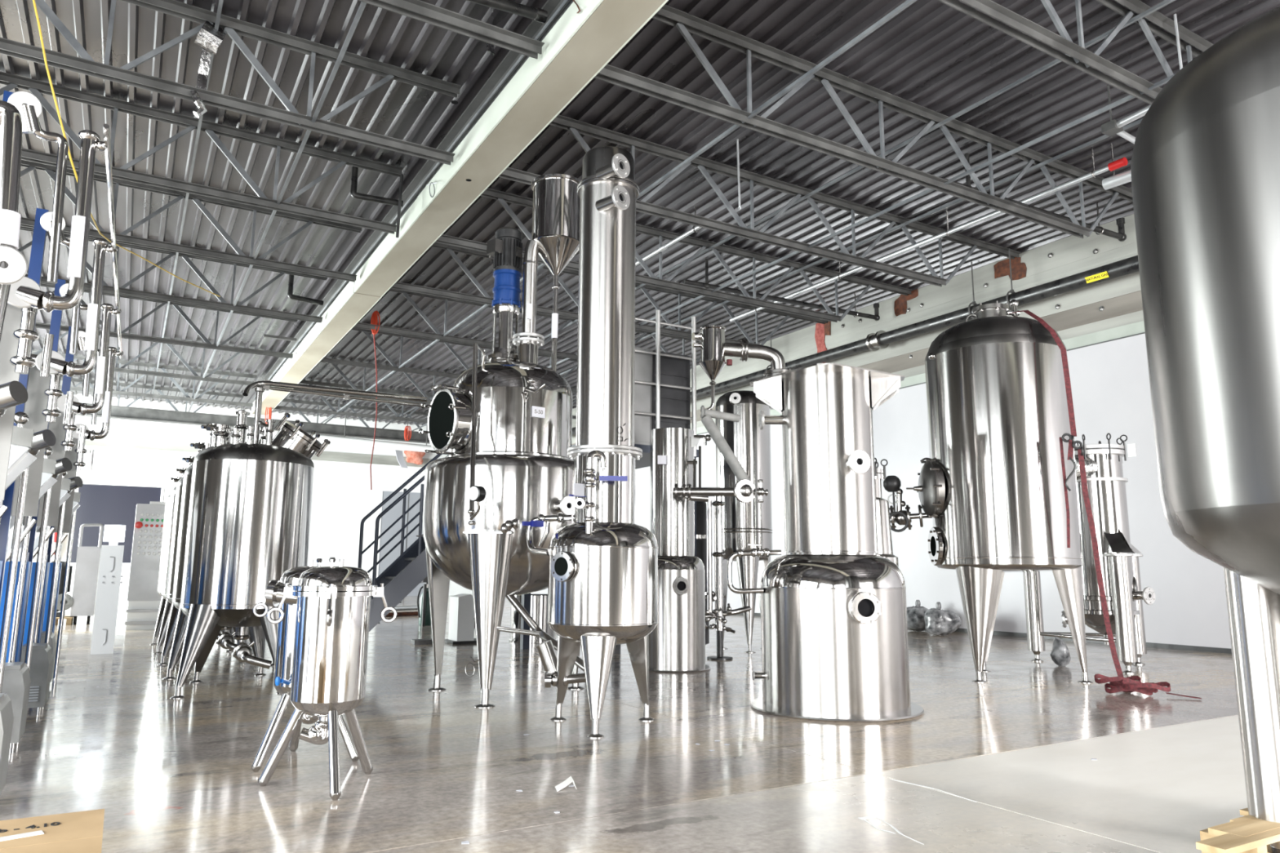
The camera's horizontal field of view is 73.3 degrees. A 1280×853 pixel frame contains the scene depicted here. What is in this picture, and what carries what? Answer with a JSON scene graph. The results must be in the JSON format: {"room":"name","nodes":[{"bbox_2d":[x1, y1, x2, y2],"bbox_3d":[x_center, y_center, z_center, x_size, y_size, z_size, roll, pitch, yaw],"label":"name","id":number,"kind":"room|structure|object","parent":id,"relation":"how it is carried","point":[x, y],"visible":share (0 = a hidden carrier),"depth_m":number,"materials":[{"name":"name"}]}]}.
{"room":"processing plant","nodes":[
{"label":"processing plant","id":0,"kind":"room"},
{"bbox_2d":[32,393,472,599],"bbox_3d":[-14.208,2.690,31.160,19.750,6.900,0.250,6,-11,-30],"label":"wall","id":1,"kind":"structure","parent":0,"point":[132,451],"depth_m":32.26,"materials":[{"name":"white paint"}]},
{"bbox_2d":[70,481,164,565],"bbox_3d":[-17.679,3.282,28.947,2.700,2.750,0.175,6,-11,-30],"label":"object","id":2,"kind":"structure","parent":1,"relation":"in","point":[103,503],"depth_m":29.00,"materials":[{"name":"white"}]},
{"bbox_2d":[376,488,427,595],"bbox_3d":[-9.169,4.548,33.752,2.265,4.136,0.080,6,-11,-30],"label":"door","id":3,"kind":"structure","parent":1,"relation":"in","point":[392,515],"depth_m":33.61,"materials":[{"name":"grey paint"}]},
{"bbox_2d":[395,449,425,468],"bbox_3d":[-9.135,1.257,33.993,0.419,0.824,1.325,-9,-13,44],"label":"insulation","id":4,"kind":"object","parent":1,"relation":"attached to","point":[415,457],"visible":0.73,"depth_m":33.97,"materials":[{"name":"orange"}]},
{"bbox_2d":[0,595,1248,852],"bbox_3d":[-3.478,3.321,12.685,19.950,0.232,42.600,6,-11,-30],"label":"floor","id":5,"kind":"structure","parent":0,"point":[1003,763],"depth_m":5.08,"materials":[{"name":"grey concrete"}]},
{"bbox_2d":[0,693,13,794],"bbox_3d":[-3.118,1.513,3.977,0.300,0.512,0.430,6,-11,-30],"label":"motor housing","id":6,"kind":"object","parent":5,"relation":"on","point":[6,717],"visible":1,"depth_m":4.05,"materials":[{"name":"white metal"}]},
{"bbox_2d":[1,662,31,752],"bbox_3d":[-3.977,1.727,5.311,0.300,0.512,0.430,6,-11,-30],"label":"motor housing","id":7,"kind":"object","parent":5,"relation":"on","point":[16,679],"visible":0.58,"depth_m":5.21,"materials":[{"name":"silver metal"}]},
{"bbox_2d":[20,643,53,715],"bbox_3d":[-4.732,1.939,6.625,0.300,0.512,0.430,6,-11,-30],"label":"motor housing","id":8,"kind":"object","parent":5,"relation":"on","point":[41,666],"visible":0.47,"depth_m":6.51,"materials":[{"name":"silver metal"}]},
{"bbox_2d":[40,631,56,680],"bbox_3d":[-5.549,2.139,7.869,0.300,0.512,0.430,6,-11,-30],"label":"motor housing","id":9,"kind":"object","parent":5,"relation":"on","point":[52,640],"visible":0.05,"depth_m":7.89,"materials":[{"name":"silver metal"}]},
{"bbox_2d":[0,808,104,852],"bbox_3d":[-1.709,1.248,2.042,0.700,0.422,0.594,6,-11,-30],"label":"cardboard box","id":10,"kind":"object","parent":5,"relation":"on","point":[80,832],"visible":1,"depth_m":2.27,"materials":[{"name":"brown cardboard"}]},
{"bbox_2d":[0,90,106,693],"bbox_3d":[-3.334,0.125,3.951,1.047,3.240,1.640,8,-12,-39],"label":"pipes","id":11,"kind":"object","parent":5,"relation":"on","point":[25,297],"visible":0.95,"depth_m":3.83,"materials":[{"name":"silver metal"}]},
{"bbox_2d":[0,100,27,340],"bbox_3d":[-2.137,0.217,2.508,0.440,2.621,0.172,6,-11,-30],"label":"tank","id":12,"kind":"object","parent":11,"relation":"attached to","point":[13,264],"visible":1,"depth_m":2.76,"materials":[{"name":"silver metal"}]},
{"bbox_2d":[0,208,113,671],"bbox_3d":[-4.087,0.331,5.232,1.047,3.240,1.640,8,-12,-39],"label":"pipes","id":13,"kind":"object","parent":5,"relation":"on","point":[43,393],"visible":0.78,"depth_m":5.13,"materials":[{"name":"silver metal"}]},
{"bbox_2d":[6,279,117,662],"bbox_3d":[-4.839,0.538,6.514,1.047,3.240,1.640,8,-12,-39],"label":"pipes","id":14,"kind":"object","parent":5,"relation":"on","point":[64,433],"visible":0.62,"depth_m":6.41,"materials":[{"name":"silver metal"}]},
{"bbox_2d":[102,123,123,358],"bbox_3d":[-3.562,-0.975,5.849,0.044,0.042,4.900,6,-11,-30],"label":"tube","id":15,"kind":"object","parent":14,"relation":"on","point":[105,126],"visible":1,"depth_m":4.79,"materials":[{"name":"silver metal"}]},
{"bbox_2d":[8,326,120,680],"bbox_3d":[-5.591,0.745,7.795,1.047,3.240,1.640,8,-12,-39],"label":"pipes","id":16,"kind":"object","parent":5,"relation":"on","point":[76,458],"visible":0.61,"depth_m":7.70,"materials":[{"name":"silver metal"}]},
{"bbox_2d":[55,615,73,625],"bbox_3d":[-11.198,3.711,16.458,0.580,0.136,0.810,6,-11,-30],"label":"pallet","id":17,"kind":"object","parent":5,"relation":"on","point":[69,620],"visible":0.3,"depth_m":16.25,"materials":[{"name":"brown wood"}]},
{"bbox_2d":[50,560,73,617],"bbox_3d":[-11.187,3.106,16.483,0.636,1.060,0.488,-9,-13,44],"label":"pump","id":18,"kind":"object","parent":17,"relation":"on","point":[69,601],"visible":0.27,"depth_m":16.43,"materials":[{"name":"paint"}]},
{"bbox_2d":[51,420,86,562],"bbox_3d":[-15.074,2.288,22.608,0.406,4.900,0.400,6,-11,-30],"label":"trim","id":19,"kind":"structure","parent":5,"relation":"on","point":[64,544],"depth_m":22.36,"materials":[{"name":"white paint"}]},
{"bbox_2d":[50,533,63,560],"bbox_3d":[-15.022,2.969,22.116,0.340,0.940,0.302,6,-11,-30],"label":"fire extinguisher","id":20,"kind":"object","parent":19,"relation":"attached to","point":[55,535],"visible":0.05,"depth_m":21.99,"materials":[{"name":"red paint"}]},
{"bbox_2d":[70,523,103,623],"bbox_3d":[-10.869,2.879,16.913,0.390,1.928,0.600,6,-11,-30],"label":"tall cabinet","id":21,"kind":"object","parent":5,"relation":"on","point":[88,558],"visible":0.98,"depth_m":16.65,"materials":[{"name":"grey metal"}]},
{"bbox_2d":[89,545,124,654],"bbox_3d":[-6.968,2.256,11.280,0.272,1.374,0.516,6,-11,-30],"label":"cabinet","id":22,"kind":"object","parent":5,"relation":"on","point":[104,630],"visible":1,"depth_m":11.07,"materials":[{"name":"white metal"}]},
{"bbox_2d":[102,524,125,545],"bbox_3d":[-6.972,1.444,11.407,0.240,0.270,0.100,6,-11,-30],"label":"work light","id":23,"kind":"object","parent":22,"relation":"on","point":[113,534],"visible":0.88,"depth_m":11.37,"materials":[{"name":"white"}]},
{"bbox_2d":[124,501,165,630],"bbox_3d":[-8.725,2.519,15.633,0.920,2.251,0.660,6,-11,-30],"label":"tall cabinet","id":24,"kind":"object","parent":5,"relation":"on","point":[144,600],"visible":0.59,"depth_m":15.28,"materials":[{"name":"grey metal"}]},
{"bbox_2d":[150,476,234,644],"bbox_3d":[-6.679,1.832,13.234,1.211,2.850,1.180,4,-10,-22],"label":"storage tank","id":25,"kind":"object","parent":5,"relation":"on","point":[162,603],"visible":0.06,"depth_m":12.78,"materials":[{"name":"silver metal"}]},
{"bbox_2d":[153,467,233,653],"bbox_3d":[-5.931,1.633,11.996,1.211,2.850,1.180,4,-10,-22],"label":"storage tank","id":26,"kind":"object","parent":5,"relation":"on","point":[164,625],"visible":0.07,"depth_m":11.52,"materials":[{"name":"silver metal"}]},
{"bbox_2d":[157,427,253,665],"bbox_3d":[-5.183,1.433,10.758,1.211,2.850,1.180,4,-10,-22],"label":"storage tank","id":27,"kind":"object","parent":5,"relation":"on","point":[174,613],"visible":0.06,"depth_m":10.29,"materials":[{"name":"silver metal"}]},
{"bbox_2d":[163,409,274,679],"bbox_3d":[-4.435,1.234,9.521,1.211,2.850,1.180,4,-10,-22],"label":"storage tank","id":28,"kind":"object","parent":5,"relation":"on","point":[226,640],"visible":0.24,"depth_m":9.02,"materials":[{"name":"silver metal"}]},
{"bbox_2d":[170,386,330,698],"bbox_3d":[-3.687,1.034,8.283,1.211,2.850,1.180,4,-10,-22],"label":"storage tank","id":29,"kind":"object","parent":5,"relation":"on","point":[249,520],"visible":0.88,"depth_m":7.84,"materials":[{"name":"silver metal"}]},
{"bbox_2d":[242,379,429,408],"bbox_3d":[-3.100,-0.310,8.909,1.857,0.199,0.182,6,-11,-29],"label":"vent line","id":30,"kind":"object","parent":29,"relation":"attached to","point":[267,384],"visible":0.95,"depth_m":8.87,"materials":[{"name":"silver metal"}]},
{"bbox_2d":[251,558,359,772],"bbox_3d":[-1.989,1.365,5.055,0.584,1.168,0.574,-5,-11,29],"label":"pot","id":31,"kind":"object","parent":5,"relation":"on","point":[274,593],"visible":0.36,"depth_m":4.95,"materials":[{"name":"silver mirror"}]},
{"bbox_2d":[257,557,397,800],"bbox_3d":[-1.611,1.288,4.576,0.584,1.168,0.568,-5,-11,29],"label":"pot","id":32,"kind":"object","parent":5,"relation":"on","point":[331,648],"visible":1,"depth_m":4.42,"materials":[{"name":"silver mirror"}]},
{"bbox_2d":[385,611,417,617],"bbox_3d":[-5.386,4.349,19.968,0.090,0.088,1.629,-7,-12,39],"label":"pipe","id":33,"kind":"object","parent":5,"relation":"on","point":[411,613],"visible":0.32,"depth_m":19.85,"materials":[{"name":"metal"}]},
{"bbox_2d":[357,453,448,631],"bbox_3d":[-2.653,1.051,11.180,2.832,3.778,0.824,6,-11,-30],"label":"stair","id":34,"kind":"structure","parent":5,"relation":"on","point":[409,570],"depth_m":10.57,"materials":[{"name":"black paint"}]},
{"bbox_2d":[394,605,419,610],"bbox_3d":[-6.148,4.800,22.761,0.100,0.098,1.882,-5,-11,31],"label":"pipe","id":35,"kind":"object","parent":5,"relation":"on","point":[406,607],"visible":0.32,"depth_m":22.69,"materials":[{"name":"white metal"}]},
{"bbox_2d":[410,638,432,644],"bbox_3d":[-3.187,3.186,12.738,0.360,0.060,0.200,6,-11,-30],"label":"steel plate","id":36,"kind":"object","parent":5,"relation":"on","point":[415,642],"visible":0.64,"depth_m":12.64,"materials":[{"name":"black paint"}]},
{"bbox_2d":[417,584,431,625],"bbox_3d":[-4.219,3.486,16.824,0.337,0.785,0.260,6,-11,-30],"label":"cylinder","id":37,"kind":"object","parent":5,"relation":"on","point":[428,620],"visible":0.58,"depth_m":16.72,"materials":[{"name":"teal paint"}]},
{"bbox_2d":[421,576,427,626],"bbox_3d":[-4.129,3.242,16.487,0.252,1.157,0.200,6,-11,-30],"label":"switch box","id":38,"kind":"object","parent":5,"relation":"on","point":[425,580],"visible":0.43,"depth_m":16.44,"materials":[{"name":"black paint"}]},
{"bbox_2d":[444,593,476,644],"bbox_3d":[-2.582,2.904,13.034,0.647,0.720,0.450,6,-11,-30],"label":"white blower","id":39,"kind":"object","parent":5,"relation":"on","point":[461,613],"visible":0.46,"depth_m":12.82,"materials":[{"name":"white metal"}]},
{"bbox_2d":[416,173,586,708],"bbox_3d":[-0.935,-0.061,7.708,1.685,4.857,2.588,6,-11,-30],"label":"jacketed reactor","id":40,"kind":"object","parent":5,"relation":"on","point":[493,508],"visible":0.96,"depth_m":7.57,"materials":[{"name":"silver metal"}]},
{"bbox_2d":[508,592,557,643],"bbox_3d":[-1.643,2.959,13.339,0.750,0.721,0.750,6,-11,-30],"label":"drum","id":41,"kind":"object","parent":5,"relation":"on","point":[539,602],"visible":0.51,"depth_m":13.04,"materials":[{"name":"silver metal"}]},
{"bbox_2d":[555,776,576,791],"bbox_3d":[-0.392,1.848,4.448,0.109,0.038,0.146,4,-10,-19],"label":"scrap","id":42,"kind":"object","parent":5,"relation":"on","point":[570,780],"visible":1,"depth_m":4.43,"materials":[{"name":"white paper"}]},
{"bbox_2d":[546,146,658,738],"bbox_3d":[-0.261,-0.025,6.499,0.812,4.400,0.904,1,-9,-4],"label":"column","id":43,"kind":"structure","parent":5,"relation":"on","point":[602,589],"depth_m":6.33,"materials":[{"name":"silver mirror"}]},
{"bbox_2d":[520,310,698,649],"bbox_3d":[-0.446,0.812,11.849,1.616,4.487,2.200,6,-11,-30],"label":"platform","id":44,"kind":"object","parent":5,"relation":"on","point":[645,461],"visible":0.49,"depth_m":11.39,"materials":[{"name":"blue paint"}]},
{"bbox_2d":[634,346,652,445],"bbox_3d":[-0.271,-0.367,11.373,0.660,1.300,0.611,6,-11,-30],"label":"cabinet","id":45,"kind":"object","parent":44,"relation":"on","point":[643,362],"visible":0.14,"depth_m":11.20,"materials":[{"name":"silver metal"}]},
{"bbox_2d":[652,350,690,429],"bbox_3d":[0.279,-0.305,11.724,0.588,1.300,0.618,6,-11,-30],"label":"cabinet","id":46,"kind":"object","parent":44,"relation":"on","point":[673,371],"visible":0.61,"depth_m":11.49,"materials":[{"name":"grey metal"}]},
{"bbox_2d":[696,501,709,644],"bbox_3d":[0.742,1.907,11.418,0.380,2.200,0.380,6,-11,-30],"label":"column","id":47,"kind":"structure","parent":5,"relation":"on","point":[701,517],"depth_m":11.33,"materials":[{"name":"silver metal"}]},
{"bbox_2d":[648,405,768,672],"bbox_3d":[0.605,1.240,9.744,0.972,2.971,1.571,6,-11,-30],"label":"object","id":48,"kind":"object","parent":5,"relation":"on","point":[677,643],"visible":0.97,"depth_m":9.67,"materials":[{"name":"silver metal"}]},
{"bbox_2d":[691,324,791,409],"bbox_3d":[1.239,-0.680,10.398,1.223,1.058,0.360,0,-9,4],"label":"hopper","id":49,"kind":"object","parent":48,"relation":"on","point":[713,345],"visible":0.78,"depth_m":10.35,"materials":[{"name":"silver mirror"}]},
{"bbox_2d":[705,496,751,660],"bbox_3d":[1.062,1.915,10.991,0.724,2.050,0.325,0,-9,2],"label":"column","id":50,"kind":"structure","parent":5,"relation":"on","point":[718,613],"depth_m":10.95,"materials":[{"name":"silver metal"}]},
{"bbox_2d":[715,390,773,653],"bbox_3d":[1.491,1.313,12.367,0.896,3.690,0.820,6,-11,-30],"label":"vessel","id":51,"kind":"object","parent":5,"relation":"on","point":[750,522],"visible":0.73,"depth_m":12.13,"materials":[{"name":"silver metal"}]},
{"bbox_2d":[461,733,1097,844],"bbox_3d":[0.999,1.917,4.723,3.526,0.002,2.365,1,-9,-1],"label":"flakes","id":52,"kind":"object","parent":5,"relation":"on","point":[465,842],"visible":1,"depth_m":4.46,"materials":[{"name":"grey"}]},
{"bbox_2d":[726,362,924,723],"bbox_3d":[1.609,0.952,7.267,1.380,2.744,1.380,9,-13,-43],"label":"tank","id":53,"kind":"object","parent":5,"relation":"on","point":[835,643],"visible":1,"depth_m":6.88,"materials":[{"name":"silver metal"}]},
{"bbox_2d":[874,457,898,567],"bbox_3d":[2.280,1.426,8.484,0.524,2.214,0.524,6,-11,-30],"label":"vessel","id":54,"kind":"object","parent":5,"relation":"on","point":[885,549],"visible":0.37,"depth_m":8.40,"materials":[{"name":"silver metal"}]},
{"bbox_2d":[906,600,928,631],"bbox_3d":[5.176,3.515,16.005,0.710,0.564,0.584,6,-11,-30],"label":"plastic bag","id":55,"kind":"object","parent":5,"relation":"on","point":[915,615],"visible":0.72,"depth_m":15.77,"materials":[{"name":"plastic"}]},
{"bbox_2d":[924,601,961,635],"bbox_3d":[5.305,3.360,15.061,0.598,0.564,0.671,-3,-10,22],"label":"plastic bag","id":56,"kind":"object","parent":5,"relation":"on","point":[938,622],"visible":1,"depth_m":14.82,"materials":[{"name":"plastic"}]},
{"bbox_2d":[883,299,1093,683],"bbox_3d":[3.819,0.647,9.443,1.684,4.080,1.670,6,-11,-30],"label":"tank","id":57,"kind":"object","parent":5,"relation":"on","point":[990,486],"visible":0.98,"depth_m":8.87,"materials":[{"name":"silver mirror"}]},
{"bbox_2d":[1008,310,1201,699],"bbox_3d":[4.408,0.585,8.421,0.348,3.901,1.514,8,-12,-37],"label":"hose","id":58,"kind":"object","parent":57,"relation":"hanging from","point":[1119,683],"visible":1,"depth_m":8.36,"materials":[{"name":"red rubber"}]},
{"bbox_2d":[1049,636,1070,666],"bbox_3d":[5.021,2.682,10.264,0.216,0.342,0.229,6,-11,-30],"label":"plastic wrap","id":59,"kind":"object","parent":5,"relation":"on","point":[1060,655],"visible":1,"depth_m":10.19,"materials":[{"name":"plastic"}]},
{"bbox_2d":[1022,433,1155,674],"bbox_3d":[5.395,1.496,10.355,1.433,2.721,1.357,-2,-10,16],"label":"column","id":60,"kind":"structure","parent":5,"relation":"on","point":[1105,481],"depth_m":10.02,"materials":[{"name":"silver metal"}]},
{"bbox_2d":[1130,5,1279,852],"bbox_3d":[2.960,-0.011,3.393,1.600,3.400,1.600,6,-11,-30],"label":"tank","id":61,"kind":"object","parent":5,"relation":"on","point":[1205,162],"visible":0.94,"depth_m":3.33,"materials":[{"name":"silver metal"}]},
{"bbox_2d":[1195,808,1279,852],"bbox_3d":[2.683,1.661,3.532,1.529,0.143,0.263,6,-11,-30],"label":"wooden pallet","id":62,"kind":"object","parent":5,"relation":"on","point":[1246,833],"visible":0.9,"depth_m":3.23,"materials":[{"name":"brown wood"}]},
{"bbox_2d":[0,0,1279,431],"bbox_3d":[-3.047,-3.052,13.972,20.864,1.188,42.600,6,-11,-30],"label":"ceiling","id":63,"kind":"structure","parent":0,"point":[849,119],"depth_m":11.50,"materials":[{"name":"grey paint"}]},
{"bbox_2d":[32,0,220,297],"bbox_3d":[-5.557,-1.897,9.281,0.873,1.287,7.232,3,-10,-18],"label":"rope","id":64,"kind":"object","parent":63,"relation":"hanging from","point":[33,1],"visible":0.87,"depth_m":6.14,"materials":[{"name":"yellow fabric"}]},
{"bbox_2d":[189,20,226,117],"bbox_3d":[-4.415,-3.659,8.791,0.293,1.120,0.212,6,-11,-30],"label":"strip","id":65,"kind":"object","parent":63,"relation":"hanging from","point":[208,37],"visible":0.99,"depth_m":8.82,"materials":[{"name":"silver metal"}]},
{"bbox_2d":[287,274,323,305],"bbox_3d":[-6.589,-2.691,16.964,0.689,0.490,0.099,8,-12,-40],"label":"pipe","id":66,"kind":"object","parent":63,"relation":"hanging from","point":[291,280],"visible":0.97,"depth_m":16.79,"materials":[{"name":"metal"}]},
{"bbox_2d":[240,405,434,452],"bbox_3d":[-9.157,0.136,26.981,6.216,1.019,0.240,6,-11,-30],"label":"duct","id":67,"kind":"object","parent":63,"relation":"hanging from","point":[333,439],"visible":0.56,"depth_m":27.20,"materials":[{"name":"white metal"}]},
{"bbox_2d":[369,310,380,489],"bbox_3d":[-5.296,-0.549,17.001,0.196,3.603,0.156,-1,-9,8],"label":"bundle","id":68,"kind":"object","parent":63,"relation":"hanging from","point":[374,319],"visible":0.99,"depth_m":17.15,"materials":[{"name":"brown"}]},
{"bbox_2d":[350,165,403,237],"bbox_3d":[-3.520,-3.085,11.848,0.728,1.339,1.108,6,-11,-30],"label":"pipe","id":69,"kind":"object","parent":63,"relation":"hanging from","point":[354,194],"visible":0.96,"depth_m":12.16,"materials":[{"name":"metal"}]},
{"bbox_2d":[404,420,411,440],"bbox_3d":[-7.529,0.120,27.861,0.144,0.703,0.220,-9,-13,43],"label":"bundle","id":70,"kind":"object","parent":63,"relation":"hanging from","point":[406,436],"visible":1,"depth_m":27.83,"materials":[{"name":"red"}]},
{"bbox_2d":[251,0,668,415],"bbox_3d":[-2.829,-3.315,10.849,1.417,0.948,36.396,6,-11,-30],"label":"boxed beam","id":71,"kind":"structure","parent":63,"relation":"attached to","point":[524,94],"depth_m":9.92,"materials":[{"name":"paint"}]},
{"bbox_2d":[264,407,271,423],"bbox_3d":[-10.945,-0.368,25.317,0.179,0.634,0.248,3,-10,-17],"label":"bundle","id":72,"kind":"object","parent":71,"relation":"hanging from","point":[270,408],"visible":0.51,"depth_m":25.25,"materials":[{"name":"red"}]},
{"bbox_2d":[486,42,494,55],"bbox_3d":[-1.562,-3.985,9.019,0.108,0.228,0.146,-7,-12,38],"label":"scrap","id":73,"kind":"object","parent":63,"relation":"hanging from","point":[490,47],"visible":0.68,"depth_m":8.97,"materials":[{"name":"grey metal"}]},
{"bbox_2d":[466,0,547,23],"bbox_3d":[-1.405,-4.129,7.991,1.126,0.490,0.126,5,-10,-25],"label":"joist","id":74,"kind":"object","parent":63,"relation":"hanging from","point":[539,15],"visible":1,"depth_m":8.05,"materials":[{"name":"paint"}]},
{"bbox_2d":[635,205,701,266],"bbox_3d":[0.422,-3.130,14.213,0.110,0.434,2.350,6,-11,-30],"label":"pipe","id":75,"kind":"object","parent":63,"relation":"hanging from","point":[664,246],"visible":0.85,"depth_m":13.98,"materials":[{"name":"white metal"}]},
{"bbox_2d":[736,138,741,209],"bbox_3d":[1.301,-3.320,11.331,0.049,0.988,0.048,0,-9,1],"label":"hanging rod","id":76,"kind":"object","parent":63,"relation":"hanging from","point":[737,140],"visible":1,"depth_m":11.32,"materials":[{"name":"white metal"}]},
{"bbox_2d":[682,258,879,320],"bbox_3d":[2.880,-2.617,16.685,4.864,0.574,0.130,6,-11,-30],"label":"pipe","id":77,"kind":"object","parent":63,"relation":"hanging from","point":[876,317],"visible":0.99,"depth_m":16.53,"materials":[{"name":"grey metal"}]},
{"bbox_2d":[729,146,1128,321],"bbox_3d":[4.113,-3.014,14.781,0.110,0.435,8.520,6,-11,-30],"label":"pipe","id":78,"kind":"object","parent":63,"relation":"hanging from","point":[1122,162],"visible":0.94,"depth_m":13.28,"materials":[{"name":"white metal"}]},
{"bbox_2d":[1005,248,1014,307],"bbox_3d":[6.525,-2.604,15.119,0.332,1.106,0.040,6,-11,-30],"label":"hanger","id":79,"kind":"object","parent":63,"relation":"hanging from","point":[1011,291],"visible":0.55,"depth_m":15.10,"materials":[{"name":"grey paint"}]},
{"bbox_2d":[943,153,1126,241],"bbox_3d":[5.814,-3.292,12.479,4.164,0.574,0.130,6,-11,-30],"label":"pipe","id":80,"kind":"object","parent":63,"relation":"hanging from","point":[1121,236],"visible":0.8,"depth_m":12.93,"materials":[{"name":"grey metal"}]},
{"bbox_2d":[1102,143,1131,190],"bbox_3d":[6.327,-3.477,11.306,0.150,0.605,0.463,7,-12,-35],"label":"tube","id":81,"kind":"object","parent":63,"relation":"hanging from","point":[1114,180],"visible":0.67,"depth_m":11.29,"materials":[{"name":"white metal"}]},
{"bbox_2d":[1101,84,1151,143],"bbox_3d":[6.143,-3.724,9.891,1.280,0.580,1.124,6,-11,-30],"label":"conduit","id":82,"kind":"object","parent":63,"relation":"attached to","point":[1113,126],"visible":0.56,"depth_m":9.94,"materials":[{"name":"white metal"}]},
{"bbox_2d":[1173,13,1182,70],"bbox_3d":[5.476,-3.823,8.739,0.049,0.788,0.048,0,-9,1],"label":"hanging rod","id":83,"kind":"object","parent":63,"relation":"hanging from","point":[1174,15],"visible":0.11,"depth_m":8.74,"materials":[{"name":"white metal"}]},
{"bbox_3d":[3.161,-1.701,20.718,0.332,1.106,0.040,6,-11,-30],"label":"hanger","id":84,"kind":"object","parent":63,"relation":"hanging from","visible":0},
{"bbox_2d":[572,254,1139,435],"bbox_3d":[4.560,-1.675,18.319,0.380,0.380,41.800,6,-11,-30],"label":"gas pipe","id":85,"kind":"object","parent":84,"relation":"hanging from","point":[882,339],"visible":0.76,"depth_m":16.33,"materials":[{"name":"metal"}]},
{"bbox_2d":[968,262,977,319],"bbox_3d":[6.119,-2.495,15.794,0.332,1.106,0.040,6,-11,-30],"label":"hanger","id":86,"kind":"object","parent":85,"relation":"attached to","point":[973,302],"visible":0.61,"depth_m":15.77,"materials":[{"name":"grey paint"}]},
{"bbox_2d":[533,213,1231,648],"bbox_3d":[4.917,0.662,18.157,0.277,6.900,42.000,6,-11,-30],"label":"wall","id":87,"kind":"structure","parent":0,"point":[1109,381],"depth_m":14.70,"materials":[{"name":"paint"}]},
{"bbox_2d":[696,332,1145,435],"bbox_3d":[4.820,-0.647,18.310,0.020,0.020,41.980,6,-11,-30],"label":"trim","id":88,"kind":"structure","parent":87,"relation":"attached to","point":[1142,332],"depth_m":14.03,"materials":[{"name":"grey paint"}]},
{"bbox_2d":[712,609,1231,653],"bbox_3d":[4.822,4.024,17.558,0.050,0.070,41.980,6,-11,-30],"label":"baseboard","id":89,"kind":"structure","parent":87,"relation":"attached to","point":[1227,651],"depth_m":12.75,"materials":[{"name":"black paint"}]},
{"bbox_2d":[1127,443,1136,457],"bbox_3d":[7.618,0.368,13.328,0.018,0.200,0.120,6,-11,-30],"label":"switch plate","id":90,"kind":"object","parent":87,"relation":"attached to","point":[1131,447],"depth_m":13.32,"materials":[{"name":"white plastic"}]},
{"bbox_3d":[-11.864,-1.056,8.352,0.200,6.900,42.000,6,-11,-30],"label":"wall","id":91,"kind":"structure","parent":0,"visible":0},
{"bbox_2d":[75,402,430,444],"bbox_3d":[-11.621,-0.048,27.061,19.200,0.350,0.240,6,-11,-30],"label":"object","id":92,"kind":"object","parent":91,"relation":"attached to","point":[121,412],"visible":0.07,"depth_m":26.48,"materials":[{"name":"grey paint"}]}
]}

